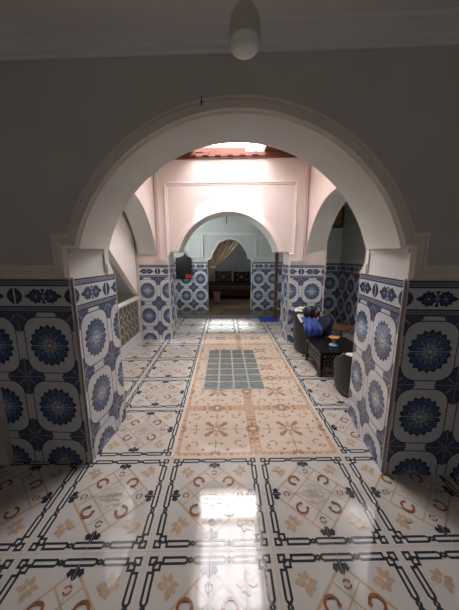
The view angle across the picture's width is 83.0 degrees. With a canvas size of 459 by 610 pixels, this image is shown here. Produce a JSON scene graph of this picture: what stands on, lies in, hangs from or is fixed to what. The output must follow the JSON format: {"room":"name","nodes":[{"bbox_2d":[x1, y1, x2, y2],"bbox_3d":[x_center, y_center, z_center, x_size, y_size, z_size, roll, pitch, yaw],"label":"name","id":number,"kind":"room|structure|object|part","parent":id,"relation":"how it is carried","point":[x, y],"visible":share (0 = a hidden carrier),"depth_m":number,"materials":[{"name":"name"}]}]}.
{"room":"traditional dwelling","nodes":[
{"label":"traditional dwelling","id":0,"kind":"room"},
{"bbox_2d":[123,175,156,253],"bbox_3d":[-1.424,-0.753,3.409,0.320,3.300,2.370,0,11,-1],"label":"wall","id":1,"kind":"structure","parent":0,"point":[139,211],"depth_m":4.17,"materials":[{"name":"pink paint"}]},
{"bbox_2d":[117,145,327,338],"bbox_3d":[-0.562,-1.011,4.786,4.492,3.300,0.551,0,11,2],"label":"wall","id":2,"kind":"structure","parent":0,"point":[267,193],"depth_m":4.37,"materials":[{"name":"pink paint"}]},
{"bbox_2d":[139,265,171,339],"bbox_3d":[-1.353,-0.032,4.753,0.535,1.388,0.019,1,11,3],"label":"trim","id":3,"kind":"structure","parent":2,"relation":"attached to","point":[154,279],"depth_m":4.74,"materials":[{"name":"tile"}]},
{"bbox_2d":[154,171,160,258],"bbox_3d":[-1.234,-1.607,4.437,0.042,1.600,0.042,0,11,-1],"label":"trim","id":4,"kind":"structure","parent":2,"relation":"attached to","point":[155,176],"depth_m":4.43,"materials":[{"name":"white paint"}]},
{"bbox_2d":[156,260,167,264],"bbox_3d":[-1.190,-0.754,4.594,0.190,0.090,0.070,0,11,-1],"label":"trim","id":5,"kind":"structure","parent":2,"relation":"attached to","point":[159,262],"depth_m":4.58,"materials":[{"name":"white paint"}]},
{"bbox_2d":[169,264,176,339],"bbox_3d":[-1.085,-0.079,5.001,0.019,1.388,0.518,0,11,-1],"label":"trim","id":6,"kind":"structure","parent":2,"relation":"attached to","point":[172,284],"depth_m":4.98,"materials":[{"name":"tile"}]},
{"bbox_3d":[-0.026,-1.303,4.444,1.924,0.769,0.024,1,11,3],"label":"arch moulding","id":7,"kind":"part","parent":2,"relation":"part of","materials":[{"name":"white paint"}]},
{"bbox_3d":[0.010,-1.460,4.414,2.232,1.200,0.170,0,11,-1],"label":"panel moulding","id":8,"kind":"part","parent":2,"relation":"part of","materials":[{"name":"white paint"}]},
{"bbox_2d":[174,151,297,159],"bbox_3d":[0.034,-2.241,3.175,2.603,0.090,2.344,0,11,-1],"label":"trim","id":9,"kind":"structure","parent":2,"relation":"attached to","point":[242,154],"depth_m":4.20,"materials":[{"name":"red wood"}]},
{"bbox_2d":[280,264,289,340],"bbox_3d":[1.036,-0.061,4.905,0.020,1.388,0.529,0,11,-1],"label":"trim","id":10,"kind":"structure","parent":2,"relation":"attached to","point":[285,268],"depth_m":4.86,"materials":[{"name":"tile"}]},
{"bbox_2d":[290,260,305,264],"bbox_3d":[1.182,-0.734,4.484,0.270,0.090,0.070,0,11,-1],"label":"trim","id":11,"kind":"structure","parent":2,"relation":"attached to","point":[292,262],"depth_m":4.46,"materials":[{"name":"white paint"}]},
{"bbox_2d":[286,265,324,341],"bbox_3d":[1.348,-0.008,4.625,0.605,1.388,0.019,1,11,3],"label":"trim","id":12,"kind":"structure","parent":2,"relation":"attached to","point":[306,282],"depth_m":4.57,"materials":[{"name":"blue tile"}]},
{"bbox_2d":[302,162,309,258],"bbox_3d":[1.266,-1.584,4.315,0.042,1.600,0.042,0,11,-1],"label":"trim","id":13,"kind":"structure","parent":2,"relation":"attached to","point":[307,164],"depth_m":4.31,"materials":[{"name":"white paint"}]},
{"bbox_2d":[174,217,282,308],"bbox_3d":[-0.208,-1.300,7.145,3.350,3.000,0.190,0,11,-1],"label":"wall","id":14,"kind":"structure","parent":0,"point":[200,247],"depth_m":7.00,"materials":[{"name":"paint"}]},
{"bbox_2d":[175,253,191,278],"bbox_3d":[-1.243,-1.081,7.032,0.435,0.750,0.104,0,11,-1],"label":"board","id":15,"kind":"object","parent":14,"relation":"attached to","point":[183,263],"visible":1,"depth_m":7.05,"materials":[{"name":"black"}]},
{"bbox_2d":[174,262,207,309],"bbox_3d":[-1.230,-0.521,7.200,1.262,1.328,0.019,0,11,-1],"label":"trim","id":16,"kind":"structure","parent":14,"relation":"attached to","point":[191,294],"depth_m":7.22,"materials":[{"name":"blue tile"}]},
{"bbox_2d":[208,240,238,276],"bbox_3d":[-0.036,-1.367,7.334,1.720,1.182,0.216,0,11,-1],"label":"curtain","id":17,"kind":"object","parent":14,"relation":"hanging from","point":[224,249],"visible":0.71,"depth_m":7.31,"materials":[{"name":"beige fabric"}]},
{"bbox_3d":[0.053,-1.563,7.019,2.330,0.766,0.030,0,11,-1],"label":"doorway moulding","id":18,"kind":"part","parent":14,"relation":"part of","materials":[{"name":"white paint"}]},
{"bbox_2d":[251,262,282,308],"bbox_3d":[1.038,-0.529,7.241,0.860,1.328,0.019,0,11,-1],"label":"trim","id":19,"kind":"structure","parent":14,"relation":"attached to","point":[263,273],"depth_m":7.23,"materials":[{"name":"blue tile"}]},
{"bbox_2d":[177,296,279,317],"bbox_3d":[0.048,-0.029,8.477,4.000,0.110,3.730,0,11,-1],"label":"floor","id":20,"kind":"structure","parent":0,"point":[211,311],"depth_m":7.35,"materials":[{"name":"brown stone"}]},
{"bbox_2d":[213,291,219,303],"bbox_3d":[-0.399,-0.237,8.212,0.220,0.418,0.118,0,11,-1],"label":"cushion","id":21,"kind":"object","parent":20,"relation":"on","point":[216,295],"visible":1,"depth_m":8.17,"materials":[{"name":"fabric"}]},
{"bbox_2d":[177,315,279,317],"bbox_3d":[-0.203,0.292,6.631,3.330,0.053,0.010,0,11,-1],"label":"trim","id":22,"kind":"structure","parent":20,"relation":"attached to","point":[194,316],"depth_m":6.62,"materials":[{"name":"tile"}]},
{"bbox_2d":[208,281,250,298],"bbox_3d":[0.032,-0.549,9.517,3.817,0.550,0.994,0,11,-1],"label":"sofa","id":23,"kind":"object","parent":20,"relation":"on","point":[232,289],"visible":0.39,"depth_m":9.03,"materials":[{"name":"brown fabric"}]},
{"bbox_2d":[215,271,231,282],"bbox_3d":[-0.224,-1.037,9.473,0.600,0.426,0.196,0,11,-1],"label":"cushion","id":24,"kind":"object","parent":23,"relation":"on","point":[220,276],"visible":1,"depth_m":9.42,"materials":[{"name":"black fabric"}]},
{"bbox_3d":[0.032,-0.691,9.490,3.817,0.260,0.994,0,11,-1],"label":"mattress","id":25,"kind":"part","parent":23,"relation":"part of","materials":[{"name":"brown fabric"}]},
{"bbox_2d":[233,271,249,282],"bbox_3d":[0.446,-1.030,9.484,0.600,0.407,0.193,0,11,-1],"label":"cushion","id":26,"kind":"object","parent":23,"relation":"on","point":[239,277],"visible":1,"depth_m":9.43,"materials":[{"name":"black fabric"}]},
{"bbox_2d":[0,317,458,609],"bbox_3d":[0.070,1.281,1.905,6.100,0.155,9.670,0,11,-1],"label":"floor","id":27,"kind":"structure","parent":0,"point":[272,497],"depth_m":1.62,"materials":[{"name":"tile"}]},
{"bbox_2d":[0,384,13,464],"bbox_3d":[-2.099,0.858,1.920,0.905,0.680,0.047,0,11,3],"label":"plinth","id":28,"kind":"object","parent":27,"relation":"on","point":[6,451],"visible":1,"depth_m":1.92,"materials":[{"name":"paint"}]},
{"bbox_2d":[118,296,141,359],"bbox_3d":[-1.644,0.439,3.766,0.085,0.825,2.060,0,11,-1],"label":"lattice screen","id":29,"kind":"object","parent":27,"relation":"on","point":[129,310],"visible":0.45,"depth_m":4.28,"materials":[{"name":"beige wood"}]},
{"bbox_3d":[-1.654,0.373,3.753,0.025,0.620,2.060,0,11,-1],"label":"backing panel","id":30,"kind":"part","parent":29,"relation":"part of","materials":[{"name":"brown wood"}]},
{"bbox_3d":[-1.644,0.355,3.750,0.085,0.655,2.060,0,11,-1],"label":"frame","id":31,"kind":"part","parent":29,"relation":"part of","materials":[{"name":"white wood"}]},
{"bbox_2d":[203,350,264,389],"bbox_3d":[0.043,0.869,3.689,0.736,0.008,1.300,0,11,-1],"label":"tiles","id":32,"kind":"object","parent":27,"relation":"on","point":[225,369],"visible":1,"depth_m":3.51,"materials":[{"name":"grey tile"}]},
{"bbox_2d":[259,317,278,321],"bbox_3d":[0.966,0.352,6.413,0.440,0.018,0.440,0,11,-1],"label":"floor mat","id":33,"kind":"object","parent":27,"relation":"on","point":[262,319],"visible":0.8,"depth_m":6.35,"materials":[{"name":"blue fabric"}]},
{"bbox_2d":[273,252,278,317],"bbox_3d":[1.153,-1.065,6.324,0.100,2.840,0.080,0,11,-1],"label":"wooden post","id":34,"kind":"object","parent":27,"relation":"on","point":[276,253],"visible":0.59,"depth_m":6.41,"materials":[{"name":"brown wood"}]},
{"bbox_2d":[293,306,331,354],"bbox_3d":[1.365,0.413,4.254,0.641,0.696,0.643,0,11,-1],"label":"armchair","id":35,"kind":"object","parent":27,"relation":"on","point":[299,336],"visible":0.37,"depth_m":4.12,"materials":[{"name":"wicker"}]},
{"bbox_3d":[1.328,0.260,4.259,0.531,0.396,0.629,9,14,41],"label":"backrest","id":36,"kind":"part","parent":35,"relation":"part of","materials":[{"name":"black fabric"}]},
{"bbox_2d":[304,306,319,318],"bbox_3d":[1.331,0.125,4.210,0.250,0.220,0.179,0,11,-1],"label":"handbag","id":37,"kind":"object","parent":35,"relation":"on","point":[309,311],"visible":0.85,"depth_m":4.15,"materials":[{"name":"black leather"}]},
{"bbox_2d":[301,317,322,336],"bbox_3d":[1.260,0.326,3.993,0.287,0.246,0.304,0,11,-1],"label":"jacket","id":38,"kind":"object","parent":35,"relation":"on","point":[312,326],"visible":1,"depth_m":3.90,"materials":[{"name":"blue fabric"}]},
{"bbox_2d":[318,315,333,335],"bbox_3d":[1.490,0.298,4.028,0.239,0.333,0.242,0,11,-1],"label":"backpack","id":39,"kind":"object","parent":35,"relation":"on","point":[325,321],"visible":0.86,"depth_m":3.94,"materials":[{"name":"blue fabric"}]},
{"bbox_2d":[305,337,353,376],"bbox_3d":[1.445,0.711,3.620,0.615,0.345,0.630,0,11,-1],"label":"coffee table","id":40,"kind":"object","parent":27,"relation":"on","point":[320,346],"visible":0.59,"depth_m":3.49,"materials":[{"name":"black wood"}]},
{"bbox_3d":[1.167,0.675,3.893,0.040,0.315,0.040,0,11,-1],"label":"leg","id":41,"kind":"part","parent":40,"relation":"part of","materials":[{"name":"black wood"}]},
{"bbox_3d":[1.173,0.709,3.614,0.020,0.280,0.520,0,11,-1],"label":"panel","id":42,"kind":"part","parent":40,"relation":"part of","materials":[{"name":"black wood"}]},
{"bbox_3d":[1.178,0.778,3.342,0.040,0.315,0.040,0,11,-1],"label":"leg","id":43,"kind":"part","parent":40,"relation":"part of","materials":[{"name":"black wood"}]},
{"bbox_3d":[1.450,0.759,3.344,0.505,0.280,0.020,0,11,-1],"label":"panel","id":44,"kind":"part","parent":40,"relation":"part of","materials":[{"name":"black wood"}]},
{"bbox_2d":[329,335,339,346],"bbox_3d":[1.409,0.492,3.507,0.140,0.124,0.140,0,11,-1],"label":"dish","id":45,"kind":"object","parent":40,"relation":"on","point":[333,344],"visible":1,"depth_m":3.49,"materials":[{"name":"blue ceramic"}]},
{"bbox_2d":[332,322,352,336],"bbox_3d":[1.880,0.536,4.551,0.500,0.350,0.500,0,11,-1],"label":"side table","id":46,"kind":"object","parent":27,"relation":"on","point":[341,327],"visible":0.59,"depth_m":4.42,"materials":[{"name":"brown wood"}]},
{"bbox_2d":[334,353,352,396],"bbox_3d":[1.515,0.748,2.953,0.612,0.516,0.585,0,11,-1],"label":"armchair","id":47,"kind":"object","parent":27,"relation":"on","point":[342,363],"visible":0.32,"depth_m":2.85,"materials":[{"name":"wicker"}]},
{"bbox_2d":[0,46,458,280],"bbox_3d":[0.068,-0.454,1.809,6.038,3.300,0.821,0,11,-1],"label":"wall","id":48,"kind":"structure","parent":0,"point":[79,138],"depth_m":1.52,"materials":[{"name":"grey paint"}]},
{"bbox_2d":[0,279,90,463],"bbox_3d":[-2.000,0.505,1.881,1.900,1.388,0.019,0,11,3],"label":"wall tiles","id":49,"kind":"structure","parent":48,"relation":"attached to","point":[41,383],"depth_m":1.84,"materials":[{"name":"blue tile"}]},
{"bbox_2d":[68,249,110,278],"bbox_3d":[-1.025,-0.314,1.938,0.022,0.202,0.469,1,11,4],"label":"trim","id":50,"kind":"structure","parent":48,"relation":"attached to","point":[107,269],"depth_m":2.04,"materials":[{"name":"white paint"}]},
{"bbox_2d":[71,274,126,461],"bbox_3d":[-1.026,0.461,2.121,0.019,1.388,0.564,1,11,4],"label":"trim","id":51,"kind":"structure","parent":48,"relation":"attached to","point":[95,301],"depth_m":2.05,"materials":[{"name":"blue tile"}]},
{"bbox_2d":[0,8,458,61],"bbox_3d":[0.046,-1.430,1.380,6.000,0.093,0.100,0,11,3],"label":"trim","id":52,"kind":"structure","parent":48,"relation":"attached to","point":[434,27],"depth_m":1.38,"materials":[{"name":"paint"}]},
{"bbox_3d":[0.082,-0.924,2.110,2.359,0.914,0.024,0,11,-2],"label":"court moulding","id":53,"kind":"part","parent":48,"relation":"part of","materials":[{"name":"white paint"}]},
{"bbox_2d":[347,273,406,471],"bbox_3d":[1.147,0.463,2.109,0.019,1.388,0.734,1,11,6],"label":"trim","id":54,"kind":"structure","parent":48,"relation":"attached to","point":[380,304],"depth_m":2.00,"materials":[{"name":"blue tile"}]},
{"bbox_2d":[363,248,409,280],"bbox_3d":[1.139,-0.312,1.926,0.022,0.202,0.639,1,11,6],"label":"trim","id":55,"kind":"structure","parent":48,"relation":"attached to","point":[368,252],"depth_m":1.99,"materials":[{"name":"white paint"}]},
{"bbox_2d":[383,281,458,476],"bbox_3d":[2.078,0.539,1.702,1.937,1.388,0.019,0,11,2],"label":"wall tiles","id":56,"kind":"structure","parent":48,"relation":"attached to","point":[423,437],"depth_m":1.73,"materials":[{"name":"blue tile"}]},
{"bbox_2d":[0,0,458,26],"bbox_3d":[0.112,-1.127,-0.896,6.200,0.150,5.050,0,11,-1],"label":"ceiling","id":57,"kind":"structure","parent":0,"point":[12,12],"depth_m":1.27,"materials":[{"name":"paint"}]},
{"bbox_2d":[229,0,260,59],"bbox_3d":[0.035,-0.947,0.536,0.073,0.738,0.073,0,11,-1],"label":"light bulb","id":58,"kind":"object","parent":57,"relation":"hanging from","point":[244,29],"visible":1,"depth_m":0.57,"materials":[{"name":"white frosted glass"}]},
{"bbox_2d":[229,28,260,59],"bbox_3d":[0.035,-0.596,0.601,0.073,0.024,0.073,0,11,-1],"label":"diffuser","id":59,"kind":"object","parent":58,"relation":"attached to","point":[244,43],"depth_m":0.58,"materials":[{"name":"white glass"}]},
{"bbox_2d":[208,243,250,280],"bbox_3d":[0.015,-1.774,9.945,4.400,2.900,0.200,0,11,-1],"label":"wall","id":60,"kind":"structure","parent":0,"point":[237,261],"depth_m":9.89,"materials":[{"name":"paint"}]},
{"bbox_2d":[207,143,258,147],"bbox_3d":[0.005,-2.738,3.090,1.340,0.780,2.320,0,11,-1],"label":"wall","id":61,"kind":"structure","parent":0,"point":[216,146],"depth_m":4.20,"materials":[{"name":"white paint"}]},
{"bbox_2d":[217,143,257,145],"bbox_3d":[0.005,-2.760,3.106,1.140,0.756,2.160,0,11,-1],"label":"window","id":62,"kind":"structure","parent":61,"relation":"in","point":[232,144],"depth_m":4.22,"materials":[{"name":"white glass"}]},
{"bbox_2d":[189,146,281,152],"bbox_3d":[0.035,-2.321,3.168,2.800,0.070,2.420,0,11,-1],"label":"ceiling","id":63,"kind":"structure","parent":0,"point":[266,148],"depth_m":4.21,"materials":[{"name":"pink paint"}]},
{"bbox_2d":[306,166,345,253],"bbox_3d":[1.497,-0.749,3.388,0.320,3.300,2.220,0,11,-1],"label":"wall","id":64,"kind":"structure","parent":0,"point":[325,200],"depth_m":4.03,"materials":[{"name":"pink paint"}]},
{"bbox_2d":[327,204,344,258],"bbox_3d":[2.069,-1.232,5.964,0.920,3.300,0.200,0,11,-1],"label":"wall","id":65,"kind":"structure","parent":0,"point":[334,245],"depth_m":5.84,"materials":[{"name":"paint"}]},
{"bbox_2d":[323,263,339,321],"bbox_3d":[2.071,-0.273,6.037,0.920,1.388,0.018,0,11,-1],"label":"trim","id":66,"kind":"structure","parent":65,"relation":"attached to","point":[332,269],"depth_m":6.02,"materials":[{"name":"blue tile"}]},
{"bbox_2d":[332,206,344,227],"bbox_3d":[2.284,-1.938,5.715,0.465,0.460,0.033,0,11,-1],"label":"framed picture","id":67,"kind":"object","parent":65,"relation":"attached to","point":[338,223],"visible":0.49,"depth_m":5.72,"materials":[{"name":"brown"}]},
{"bbox_2d":[341,202,365,259],"bbox_3d":[2.670,-0.824,3.788,0.200,3.300,4.650,0,11,-1],"label":"wall","id":68,"kind":"structure","parent":0,"point":[353,247],"depth_m":5.40,"materials":[{"name":"paint"}]},
{"bbox_2d":[326,259,364,263],"bbox_3d":[2.104,-0.664,4.112,0.920,0.090,3.650,0,11,-1],"label":"trim","id":69,"kind":"structure","parent":68,"relation":"attached to","point":[348,261],"depth_m":5.56,"materials":[{"name":"white paint"}]},
{"bbox_2d":[336,263,363,332],"bbox_3d":[2.559,0.061,4.256,0.018,1.388,3.650,0,11,-1],"label":"trim","id":70,"kind":"structure","parent":68,"relation":"attached to","point":[349,274],"depth_m":5.51,"materials":[{"name":"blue tile"}]},
{"bbox_3d":[-2.889,-0.755,3.417,0.250,3.300,2.700,0,11,-1],"label":"wall","id":71,"kind":"structure","parent":0,"visible":0},
{"bbox_2d":[108,211,137,293],"bbox_3d":[-2.199,-0.902,3.377,1.110,1.875,2.330,0,11,-1],"label":"staircase","id":72,"kind":"structure","parent":71,"relation":"attached to","point":[121,251],"depth_m":4.14,"materials":[{"name":"white paint"}]}
]}

